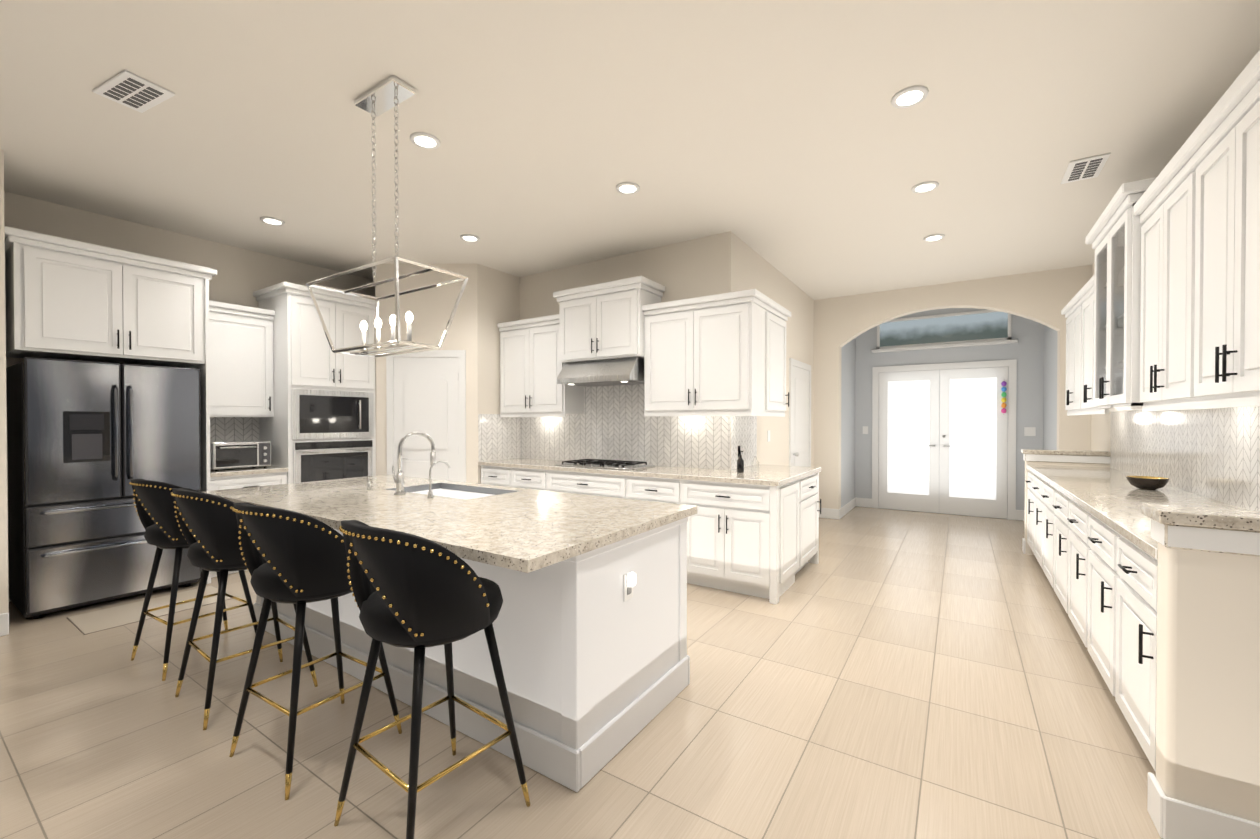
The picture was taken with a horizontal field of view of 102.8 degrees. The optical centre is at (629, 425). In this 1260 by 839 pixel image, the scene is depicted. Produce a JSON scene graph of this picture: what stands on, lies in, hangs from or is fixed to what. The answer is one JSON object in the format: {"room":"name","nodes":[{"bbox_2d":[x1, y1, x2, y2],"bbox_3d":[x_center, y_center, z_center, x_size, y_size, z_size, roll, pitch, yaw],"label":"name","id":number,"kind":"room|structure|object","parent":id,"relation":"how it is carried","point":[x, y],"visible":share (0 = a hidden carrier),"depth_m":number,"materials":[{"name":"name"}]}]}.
{"room":"kitchen","nodes":[
{"label":"kitchen","id":0,"kind":"room"},
{"bbox_2d":[0,506,1162,838],"bbox_3d":[0.043,1.358,3.654,11.000,0.060,14.500,0,1,33],"label":"floor","id":1,"kind":"structure","parent":0,"point":[886,674],"depth_m":2.19,"materials":[{"name":"tile"}]},
{"bbox_2d":[7,357,201,618],"bbox_3d":[-4.063,0.431,3.934,0.796,1.790,0.930,0,1,33],"label":"fridge","id":2,"kind":"object","parent":1,"relation":"on","point":[88,441],"visible":0.85,"depth_m":3.63,"materials":[{"name":"grey metal"}]},
{"bbox_2d":[66,586,232,634],"bbox_3d":[-3.466,1.326,3.682,0.510,0.004,0.810,0,1,33],"label":"rug","id":3,"kind":"object","parent":1,"relation":"on","point":[102,619],"visible":0.71,"depth_m":3.57,"materials":[{"name":"beige fabric"}]},
{"bbox_2d":[129,479,261,680],"bbox_3d":[-2.534,0.813,2.925,0.540,1.046,0.524,0,1,33],"label":"stool","id":4,"kind":"object","parent":1,"relation":"on","point":[154,506],"visible":0.71,"depth_m":2.72,"materials":[{"name":"black fabric"}]},
{"bbox_2d":[199,466,288,581],"bbox_3d":[-3.686,0.879,4.707,0.636,0.880,0.616,0,1,33],"label":"base cabinet","id":5,"kind":"object","parent":1,"relation":"on","point":[211,480],"depth_m":4.48,"materials":[{"name":"white wood"}]},
{"bbox_2d":[210,441,270,470],"bbox_3d":[-3.643,0.274,4.668,0.373,0.250,0.450,0,1,33],"label":"toaster oven","id":6,"kind":"object","parent":5,"relation":"on","point":[232,454],"visible":0.85,"depth_m":4.56,"materials":[{"name":"silver metal"}]},
{"bbox_2d":[171,488,317,729],"bbox_3d":[-1.935,0.816,2.514,0.540,1.046,0.524,0,1,33],"label":"stool","id":7,"kind":"object","parent":1,"relation":"on","point":[208,526],"visible":0.77,"depth_m":2.30,"materials":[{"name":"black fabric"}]},
{"bbox_2d":[229,502,401,799],"bbox_3d":[-1.320,0.820,2.097,0.540,1.046,0.520,0,1,33],"label":"stool","id":8,"kind":"object","parent":1,"relation":"on","point":[299,560],"visible":0.92,"depth_m":1.90,"materials":[{"name":"black fabric"}]},
{"bbox_2d":[257,286,375,483],"bbox_3d":[-3.270,0.004,5.309,0.663,2.620,0.856,0,1,33],"label":"tall cabinet","id":9,"kind":"object","parent":1,"relation":"on","point":[289,378],"depth_m":5.01,"materials":[{"name":"white wood"}]},
{"bbox_2d":[334,520,530,838],"bbox_3d":[-0.686,0.823,1.722,0.540,1.046,0.528,0,1,33],"label":"stool","id":10,"kind":"object","parent":1,"relation":"on","point":[418,594],"visible":1,"depth_m":1.52,"materials":[{"name":"black fabric"}]},
{"bbox_2d":[254,510,696,791],"bbox_3d":[-1.139,0.895,2.905,2.780,0.880,1.157,0,1,33],"label":"kitchen island","id":11,"kind":"object","parent":1,"relation":"on","point":[589,623],"depth_m":2.08,"materials":[{"name":"white paint"}]},
{"bbox_2d":[202,474,696,573],"bbox_3d":[-1.166,0.435,2.878,2.820,0.040,1.230,0,1,33],"label":"island countertop","id":12,"kind":"structure","parent":11,"relation":"on","point":[524,529],"depth_m":2.38,"materials":[{"name":"beige stone"}]},
{"bbox_2d":[366,477,376,489],"bbox_3d":[-1.669,0.371,3.249,0.039,0.080,0.057,0,1,33],"label":"soap pump","id":13,"kind":"object","parent":12,"relation":"on","point":[368,486],"visible":1,"depth_m":3.23,"materials":[{"name":"silver metal"}]},
{"bbox_2d":[392,431,436,494],"bbox_3d":[-1.334,0.223,3.091,0.186,0.378,0.222,0,1,33],"label":"faucet","id":14,"kind":"object","parent":12,"relation":"on","point":[399,479],"visible":1,"depth_m":3.03,"materials":[{"name":"silver metal"}]},
{"bbox_2d":[427,461,450,497],"bbox_3d":[-1.107,0.308,2.913,0.070,0.211,0.117,0,1,33],"label":"tap","id":15,"kind":"object","parent":12,"relation":"on","point":[430,493],"visible":1,"depth_m":2.88,"materials":[{"name":"silver metal"}]},
{"bbox_2d":[386,482,513,497],"bbox_3d":[-1.138,0.542,3.214,0.824,0.260,0.444,0,1,33],"label":"sink","id":16,"kind":"object","parent":12,"relation":"in","point":[439,489],"depth_m":3.39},
{"bbox_2d":[478,462,529,486],"bbox_3d":[-1.275,0.871,5.636,0.480,0.880,0.617,0,1,33],"label":"base cabinet","id":17,"kind":"object","parent":1,"relation":"on","point":[492,473],"depth_m":5.37,"materials":[{"name":"white wood"}]},
{"bbox_2d":[510,462,561,489],"bbox_3d":[-0.865,0.874,5.367,0.500,0.880,0.617,0,1,33],"label":"base cabinet","id":18,"kind":"object","parent":1,"relation":"on","point":[533,476],"depth_m":5.11,"materials":[{"name":"white wood"}]},
{"bbox_2d":[546,466,657,498],"bbox_3d":[-0.259,0.877,4.970,0.950,0.880,0.617,0,1,33],"label":"base cabinet","id":19,"kind":"object","parent":1,"relation":"on","point":[605,482],"depth_m":4.69,"materials":[{"name":"white wood"}]},
{"bbox_2d":[555,459,654,469],"bbox_3d":[-0.251,0.376,4.968,0.900,0.041,0.450,0,1,33],"label":"cooktop","id":20,"kind":"object","parent":19,"relation":"in","point":[612,464],"visible":1,"depth_m":4.86,"materials":[{"name":"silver metal"}]},
{"bbox_2d":[626,470,709,503],"bbox_3d":[0.365,0.880,4.561,0.540,0.880,0.617,0,1,33],"label":"base cabinet","id":21,"kind":"object","parent":1,"relation":"on","point":[665,486],"depth_m":4.30,"materials":[{"name":"white wood"}]},
{"bbox_2d":[682,470,801,603],"bbox_3d":[0.922,0.884,4.197,0.792,0.880,0.620,0,1,33],"label":"base cabinet","id":22,"kind":"object","parent":1,"relation":"on","point":[751,533],"depth_m":3.93,"materials":[{"name":"white wood"}]},
{"bbox_2d":[737,451,743,472],"bbox_3d":[0.953,0.310,4.340,0.059,0.183,0.060,0,1,21],"label":"soap bottle","id":23,"kind":"object","parent":22,"relation":"on","point":[740,464],"depth_m":4.32,"materials":[{"name":"black glass"}]},
{"bbox_2d":[751,456,758,472],"bbox_3d":[1.069,0.331,4.300,0.072,0.140,0.070,0,1,33],"label":"soap bottle","id":24,"kind":"object","parent":22,"relation":"on","point":[755,456],"depth_m":4.29,"materials":[{"name":"clear glass"}]},
{"bbox_2d":[730,466,820,567],"bbox_3d":[1.364,0.879,4.697,0.617,0.880,0.700,0,1,33],"label":"base cabinet","id":25,"kind":"object","parent":1,"relation":"on","point":[810,478],"depth_m":4.52,"materials":[{"name":"white wood"}]},
{"bbox_2d":[1025,468,1124,551],"bbox_3d":[4.160,0.879,4.728,0.626,0.880,0.580,0,1,33],"label":"base cabinet","id":26,"kind":"object","parent":1,"relation":"on","point":[1096,471],"depth_m":4.70,"materials":[{"name":"white wood"}]},
{"bbox_2d":[1033,472,1126,565],"bbox_3d":[3.843,0.883,4.243,0.626,0.880,0.579,0,1,33],"label":"base cabinet","id":27,"kind":"object","parent":1,"relation":"on","point":[1036,475],"depth_m":4.32,"materials":[{"name":"white wood"}]},
{"bbox_2d":[1041,476,1176,579],"bbox_3d":[3.525,0.887,3.758,0.626,0.880,0.580,0,1,33],"label":"base cabinet","id":28,"kind":"object","parent":1,"relation":"on","point":[1047,482],"depth_m":3.89,"materials":[{"name":"white wood"}]},
{"bbox_2d":[1081,508,1150,687],"bbox_3d":[2.572,0.900,2.303,0.626,0.880,0.579,0,1,33],"label":"base cabinet","id":29,"kind":"object","parent":1,"relation":"on","point":[1092,544],"depth_m":2.50,"materials":[{"name":"white wood"}]},
{"bbox_2d":[1049,484,1212,608],"bbox_3d":[3.207,0.892,3.273,0.626,0.880,0.580,0,1,33],"label":"base cabinet","id":30,"kind":"object","parent":1,"relation":"on","point":[1057,513],"depth_m":3.36,"materials":[{"name":"white wood"}]},
{"bbox_2d":[1126,476,1168,489],"bbox_3d":[3.357,0.373,3.267,0.200,0.075,0.200,0,1,33],"label":"bowl","id":31,"kind":"object","parent":30,"relation":"on","point":[1147,482],"visible":1,"depth_m":3.22,"materials":[{"name":"grey"}]},
{"bbox_2d":[1109,524,1157,770],"bbox_3d":[2.254,0.904,1.819,0.626,0.880,0.580,0,1,33],"label":"base cabinet","id":32,"kind":"object","parent":1,"relation":"on","point":[1133,554],"depth_m":1.99,"materials":[{"name":"white wood"}]},
{"bbox_2d":[1065,496,1236,637],"bbox_3d":[2.889,0.896,2.788,0.626,0.880,0.580,0,1,33],"label":"base cabinet","id":33,"kind":"object","parent":1,"relation":"on","point":[1075,506],"depth_m":2.92,"materials":[{"name":"white wood"}]},
{"bbox_2d":[0,149,1259,822],"bbox_3d":[-0.384,-0.206,3.036,8.450,3.080,13.020,0,1,33],"label":"wall","id":34,"kind":"structure","parent":0,"point":[1208,693],"depth_m":5.49,"materials":[{"name":"beige paint"}]},
{"bbox_2d":[0,612,8,635],"bbox_3d":[-5.250,1.279,1.255,0.016,0.140,4.685,0,1,33],"label":"baseboard","id":35,"kind":"structure","parent":34,"relation":"attached to","point":[4,617],"depth_m":3.19,"materials":[{"name":"white"}]},
{"bbox_2d":[5,234,208,367],"bbox_3d":[-4.115,-0.890,3.965,0.716,0.751,1.015,0,1,33],"label":"upper cabinet","id":36,"kind":"object","parent":34,"relation":"attached to","point":[63,301],"depth_m":3.70,"materials":[{"name":"white wood"}]},
{"bbox_2d":[193,306,272,417],"bbox_3d":[-3.803,-0.576,4.771,0.356,0.990,0.616,0,1,33],"label":"upper cabinet","id":37,"kind":"object","parent":34,"relation":"attached to","point":[237,381],"depth_m":4.69,"materials":[{"name":"white wood"}]},
{"bbox_2d":[210,417,258,441],"bbox_3d":[-3.946,0.158,4.883,0.007,0.480,0.600,0,1,33],"label":"backsplash","id":38,"kind":"structure","parent":34,"relation":"attached to","point":[221,428],"depth_m":4.95,"materials":[{"name":"tile"}]},
{"bbox_2d":[386,350,465,481],"bbox_3d":[-2.223,0.245,5.496,0.730,2.135,0.488,0,1,33],"label":"door","id":39,"kind":"structure","parent":34,"relation":"attached to","point":[426,392],"depth_m":5.48,"materials":[{"name":"white wood"}]},
{"bbox_2d":[478,414,517,460],"bbox_3d":[-1.496,0.130,5.758,0.007,0.520,0.590,0,1,33],"label":"backsplash","id":40,"kind":"structure","parent":34,"relation":"attached to","point":[497,435],"depth_m":5.73,"materials":[{"name":"tile"}]},
{"bbox_2d":[518,384,733,469],"bbox_3d":[-0.203,-0.126,5.293,2.677,1.040,0.008,0,1,33],"label":"backsplash","id":41,"kind":"structure","parent":34,"relation":"attached to","point":[613,425],"depth_m":5.18,"materials":[{"name":"tile"}]},
{"bbox_2d":[497,276,772,416],"bbox_3d":[-0.165,-0.726,5.007,3.010,1.275,0.480,0,1,33],"label":"upper cabinet","id":42,"kind":"object","parent":34,"relation":"attached to","point":[723,354],"depth_m":4.62,"materials":[{"name":"white wood"}]},
{"bbox_2d":[556,357,643,386],"bbox_3d":[-0.233,-0.524,5.006,0.880,0.228,0.506,0,1,33],"label":"range hood","id":43,"kind":"object","parent":42,"relation":"attached to","point":[622,371],"visible":1,"depth_m":4.81,"materials":[{"name":"silver metal"}]},
{"bbox_2d":[734,416,756,468],"bbox_3d":[1.101,0.138,4.852,0.010,0.520,0.680,0,1,33],"label":"backsplash","id":44,"kind":"structure","parent":34,"relation":"attached to","point":[745,427],"depth_m":4.89,"materials":[{"name":"tile"}]},
{"bbox_2d":[767,430,769,441],"bbox_3d":[1.512,0.113,5.479,0.006,0.120,0.080,0,1,33],"label":"switch plate","id":45,"kind":"object","parent":34,"relation":"attached to","point":[768,432],"depth_m":5.46,"materials":[{"name":"white plastic"}]},
{"bbox_2d":[773,301,790,416],"bbox_3d":[1.251,-0.599,4.754,0.377,1.025,0.647,0,1,33],"label":"upper cabinet","id":46,"kind":"object","parent":34,"relation":"attached to","point":[781,314],"depth_m":4.71,"materials":[{"name":"white wood"}]},
{"bbox_2d":[789,358,810,466],"bbox_3d":[2.248,0.238,6.534,0.082,2.130,1.010,0,1,33],"label":"door","id":47,"kind":"structure","parent":34,"relation":"attached to","point":[799,413],"depth_m":6.48,"materials":[{"name":"white wood"}]},
{"bbox_2d":[819,508,835,518],"bbox_3d":[2.747,1.229,7.075,0.332,0.140,0.020,0,1,33],"label":"baseboard","id":48,"kind":"structure","parent":34,"relation":"attached to","point":[829,513],"depth_m":7.05,"materials":[{"name":"white wood"}]},
{"bbox_2d":[836,497,855,518],"bbox_3d":[3.253,1.225,7.518,0.020,0.140,1.316,0,1,33],"label":"baseboard","id":49,"kind":"structure","parent":34,"relation":"attached to","point":[840,512],"depth_m":7.32,"materials":[{"name":"white wood"}]},
{"bbox_2d":[863,426,867,433],"bbox_3d":[3.732,0.071,7.977,0.080,0.120,0.006,0,1,33],"label":"switch plate","id":50,"kind":"object","parent":34,"relation":"attached to","point":[865,428],"depth_m":7.97,"materials":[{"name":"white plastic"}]},
{"bbox_2d":[871,310,1017,519],"bbox_3d":[4.551,-0.169,7.400,1.820,2.930,0.070,0,1,33],"label":"door frame","id":51,"kind":"structure","parent":34,"relation":"attached to","point":[961,469],"depth_m":7.37,"materials":[{"name":"white"}]},
{"bbox_2d":[1001,381,1006,412],"bbox_3d":[5.180,-0.401,6.972,0.060,0.502,0.063,0,1,33],"label":"decoration","id":52,"kind":"object","parent":51,"relation":"attached to","point":[1003,394],"depth_m":6.95,"materials":[{"name":"multicoloured metal"}]},
{"bbox_2d":[1022,538,1025,552],"bbox_3d":[4.364,1.246,5.097,0.618,0.140,0.020,0,1,33],"label":"baseboard","id":53,"kind":"structure","parent":34,"relation":"attached to","point":[1023,540],"depth_m":5.17,"materials":[{"name":"white wood"}]},
{"bbox_2d":[1024,427,1035,435],"bbox_3d":[5.447,0.081,6.854,0.120,0.120,0.006,0,1,33],"label":"switch plate","id":54,"kind":"object","parent":34,"relation":"attached to","point":[1029,431],"depth_m":6.85,"materials":[{"name":"white plastic"}]},
{"bbox_2d":[1065,302,1076,413],"bbox_3d":[4.229,-0.614,4.554,0.338,0.971,0.774,0,1,33],"label":"upper cabinet","id":55,"kind":"object","parent":34,"relation":"attached to","point":[1071,314],"depth_m":4.69,"materials":[{"name":"white wood"}]},
{"bbox_2d":[1077,270,1136,413],"bbox_3d":[3.805,-0.609,3.906,0.338,0.971,0.774,0,1,33],"label":"upper cabinet","id":56,"kind":"object","parent":34,"relation":"attached to","point":[1107,311],"depth_m":3.53,"materials":[{"name":"white wood"}]},
{"bbox_2d":[1021,449,1259,556],"bbox_3d":[3.186,0.322,3.271,0.668,0.120,4.380,0,1,33],"label":"raised countertop","id":57,"kind":"structure","parent":34,"relation":"attached to","point":[1226,531],"depth_m":1.60,"materials":[{"name":"stone"}]},
{"bbox_2d":[1110,406,1259,510],"bbox_3d":[3.468,0.148,3.097,0.007,0.530,4.060,0,1,33],"label":"backsplash","id":58,"kind":"structure","parent":34,"relation":"attached to","point":[1213,453],"depth_m":3.04,"materials":[{"name":"tile"}]},
{"bbox_2d":[1133,154,1259,409],"bbox_3d":[2.879,-0.663,2.493,0.338,1.104,0.805,0,1,33],"label":"upper cabinet","id":59,"kind":"object","parent":34,"relation":"attached to","point":[1160,310],"depth_m":2.58,"materials":[{"name":"white wood"}]},
{"bbox_2d":[1148,781,1259,838],"bbox_3d":[2.435,1.280,1.180,1.686,0.140,0.016,0,1,33],"label":"baseboard","id":60,"kind":"structure","parent":34,"relation":"attached to","point":[1174,817],"depth_m":1.60,"materials":[{"name":"white"}]},
{"bbox_2d":[1185,70,1259,405],"bbox_3d":[2.437,-0.657,1.820,0.338,1.104,0.805,0,1,33],"label":"upper cabinet","id":61,"kind":"object","parent":34,"relation":"attached to","point":[1222,299],"depth_m":1.97,"materials":[{"name":"white wood"}]},
{"bbox_2d":[0,0,1259,299],"bbox_3d":[0.043,-1.792,3.627,11.000,0.080,14.500,0,1,33],"label":"ceiling","id":62,"kind":"structure","parent":0,"point":[788,140],"depth_m":2.90,"materials":[{"name":"white paint"}]},
{"bbox_2d":[92,70,174,112],"bbox_3d":[-2.587,-1.736,2.625,0.360,0.012,0.200,0,1,25],"label":"ceiling vent","id":63,"kind":"object","parent":62,"relation":"in","point":[126,88],"visible":1,"depth_m":2.61,"materials":[{"name":"white plastic"}]},
{"bbox_2d":[260,217,284,225],"bbox_3d":[-3.061,-1.750,4.310,0.176,0.010,0.176,0,1,33],"label":"recessed light","id":64,"kind":"object","parent":62,"relation":"in","point":[273,221],"visible":0.98,"depth_m":4.30,"materials":[{"name":"white"}]},
{"bbox_2d":[306,76,467,356],"bbox_3d":[-1.292,-1.068,2.655,0.839,1.348,0.409,0,1,33],"label":"pendant lantern","id":65,"kind":"object","parent":62,"relation":"hanging from","point":[386,95],"visible":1,"depth_m":2.61,"materials":[{"name":"silver metal"}]},
{"bbox_2d":[410,132,440,148],"bbox_3d":[-1.251,-1.740,3.076,0.176,0.010,0.176,0,1,33],"label":"recessed light","id":66,"kind":"object","parent":62,"relation":"in","point":[424,140],"visible":0.98,"depth_m":3.06,"materials":[{"name":"white"}]},
{"bbox_2d":[460,234,479,241],"bbox_3d":[-1.497,-1.754,4.708,0.176,0.010,0.176,0,1,33],"label":"recessed light","id":67,"kind":"object","parent":62,"relation":"in","point":[469,237],"visible":0.98,"depth_m":4.70,"materials":[{"name":"white"}]},
{"bbox_2d":[616,182,639,193],"bbox_3d":[-0.016,-1.745,3.702,0.176,0.010,0.176,0,1,33],"label":"recessed light","id":68,"kind":"object","parent":62,"relation":"in","point":[627,188],"visible":1,"depth_m":3.69,"materials":[{"name":"white"}]},
{"bbox_2d":[891,86,928,107],"bbox_3d":[1.479,-1.736,2.663,0.176,0.010,0.176,0,1,33],"label":"recessed light","id":69,"kind":"object","parent":62,"relation":"in","point":[909,97],"visible":1,"depth_m":2.65,"materials":[{"name":"white"}]},
{"bbox_2d":[911,181,938,192],"bbox_3d":[2.161,-1.745,3.686,0.176,0.010,0.176,0,1,33],"label":"recessed light","id":70,"kind":"object","parent":62,"relation":"in","point":[925,187],"visible":1,"depth_m":3.68,"materials":[{"name":"white"}]},
{"bbox_2d":[923,234,944,241],"bbox_3d":[2.838,-1.754,4.701,0.176,0.010,0.176,0,1,33],"label":"recessed light","id":71,"kind":"object","parent":62,"relation":"in","point":[933,237],"visible":0.98,"depth_m":4.68,"materials":[{"name":"white"}]},
{"bbox_2d":[1061,153,1110,183],"bbox_3d":[3.090,-1.742,3.424,0.200,0.012,0.360,0,1,33],"label":"ceiling vent","id":72,"kind":"object","parent":62,"relation":"in","point":[1085,168],"visible":0.96,"depth_m":3.40,"materials":[{"name":"white plastic"}]}
]}

